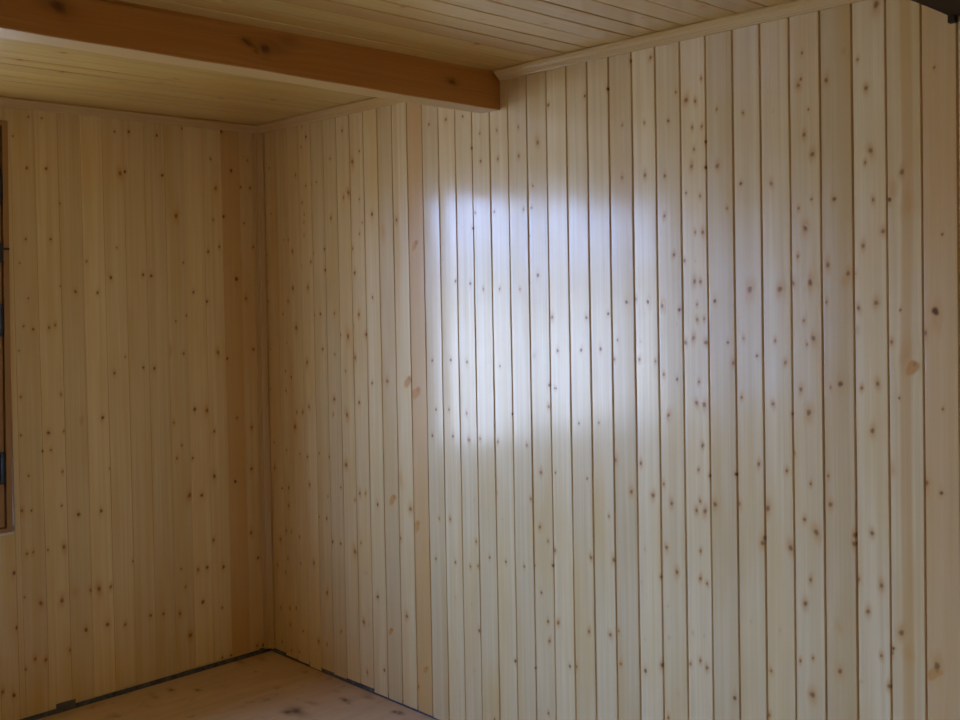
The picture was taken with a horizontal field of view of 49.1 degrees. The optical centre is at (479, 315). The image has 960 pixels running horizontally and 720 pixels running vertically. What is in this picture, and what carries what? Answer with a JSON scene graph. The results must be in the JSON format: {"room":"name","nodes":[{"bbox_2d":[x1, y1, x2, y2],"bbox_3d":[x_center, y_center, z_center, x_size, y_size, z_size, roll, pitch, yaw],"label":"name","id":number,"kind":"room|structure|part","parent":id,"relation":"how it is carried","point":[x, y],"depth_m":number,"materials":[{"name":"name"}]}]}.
{"room":"empty wooden cabin","nodes":[
{"label":"empty wooden cabin","id":0,"kind":"room"},
{"bbox_2d":[0,106,263,719],"bbox_3d":[-2.950,0.355,2.860,5.680,2.550,0.161,-2,2,-44],"label":"wall","id":1,"kind":"structure","parent":0,"point":[132,557],"depth_m":4.23,"materials":[{"name":"brown wood"}]},
{"bbox_2d":[0,120,13,535],"bbox_3d":[-2.434,0.059,3.325,1.803,1.538,0.132,-1,1,-44],"label":"window","id":2,"kind":"structure","parent":1,"relation":"in","point":[6,513],"depth_m":3.90,"materials":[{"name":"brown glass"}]},
{"bbox_3d":[-1.997,0.047,3.712,0.582,1.490,0.046,-1,1,-44],"label":"sash","id":3,"kind":"part","parent":2,"relation":"part of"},
{"bbox_3d":[-2.386,0.824,3.292,1.803,0.008,0.009,-1,1,-44],"label":"sill","id":4,"kind":"part","parent":2,"relation":"part of","materials":[{"name":"brown wood"}]},
{"bbox_2d":[0,96,257,132],"bbox_3d":[-2.897,-0.741,2.760,5.399,0.028,0.047,-2,2,-44],"label":"trim","id":5,"kind":"structure","parent":1,"relation":"attached to","point":[4,101],"depth_m":4.19,"materials":[{"name":"brown wood"}]},
{"bbox_2d":[19,648,270,719],"bbox_3d":[-2.872,1.572,2.830,5.400,0.056,0.008,-2,2,-44],"label":"baseboard","id":6,"kind":"structure","parent":1,"relation":"attached to","point":[71,704],"depth_m":4.26,"materials":[{"name":"black"}]},
{"bbox_2d":[252,132,274,648],"bbox_3d":[-0.960,0.338,4.661,0.034,2.299,0.032,-2,2,-44],"label":"trim","id":7,"kind":"structure","parent":1,"relation":"attached to","point":[257,137],"depth_m":4.66,"materials":[{"name":"brown wood"}]},
{"bbox_2d":[37,651,435,719],"bbox_3d":[-0.568,1.690,0.482,5.620,0.200,6.820,-2,2,-44],"label":"floor","id":8,"kind":"structure","parent":0,"point":[270,685],"depth_m":4.14,"materials":[{"name":"brown wood"}]},
{"bbox_2d":[0,0,792,124],"bbox_3d":[-0.614,-0.826,0.426,5.620,0.162,6.820,-2,2,-44],"label":"ceiling","id":9,"kind":"structure","parent":0,"point":[490,35],"depth_m":3.12,"materials":[{"name":"brown wood"}]},
{"bbox_2d":[0,0,499,112],"bbox_3d":[-1.899,-0.702,1.737,5.399,0.156,0.095,-2,2,-44],"label":"ceiling beam","id":10,"kind":"structure","parent":9,"relation":"attached to","point":[118,28],"depth_m":2.89,"materials":[{"name":"brown wood"}]},
{"bbox_2d":[912,0,959,23],"bbox_3d":[-0.780,-0.683,0.588,5.400,0.129,0.095,-2,2,-44],"label":"ceiling beam","id":11,"kind":"structure","parent":9,"relation":"attached to","point":[951,8],"depth_m":2.41,"materials":[{"name":"brown wood"}]},
{"bbox_2d":[263,0,959,719],"bbox_3d":[1.398,0.288,2.376,0.162,2.550,6.880,-2,2,-44],"label":"wall","id":12,"kind":"structure","parent":0,"point":[627,387],"depth_m":3.20,"materials":[{"name":"brown wood"}]},
{"bbox_2d":[256,97,402,132],"bbox_3d":[-0.507,-0.815,4.139,0.047,0.028,1.406,-2,2,-44],"label":"trim","id":13,"kind":"structure","parent":12,"relation":"attached to","point":[372,103],"depth_m":4.25,"materials":[{"name":"brown wood"}]},
{"bbox_2d":[271,648,449,719],"bbox_3d":[1.367,1.514,2.350,0.004,0.040,6.600,-2,2,-44],"label":"baseboard","id":14,"kind":"structure","parent":12,"relation":"attached to","point":[362,686],"depth_m":4.29,"materials":[{"name":"black"}]},
{"bbox_2d":[493,0,864,80],"bbox_3d":[0.576,-0.810,3.027,0.047,0.028,1.506,-2,2,-44],"label":"trim","id":15,"kind":"structure","parent":12,"relation":"attached to","point":[795,7],"depth_m":3.03,"materials":[{"name":"brown wood"}]}
]}

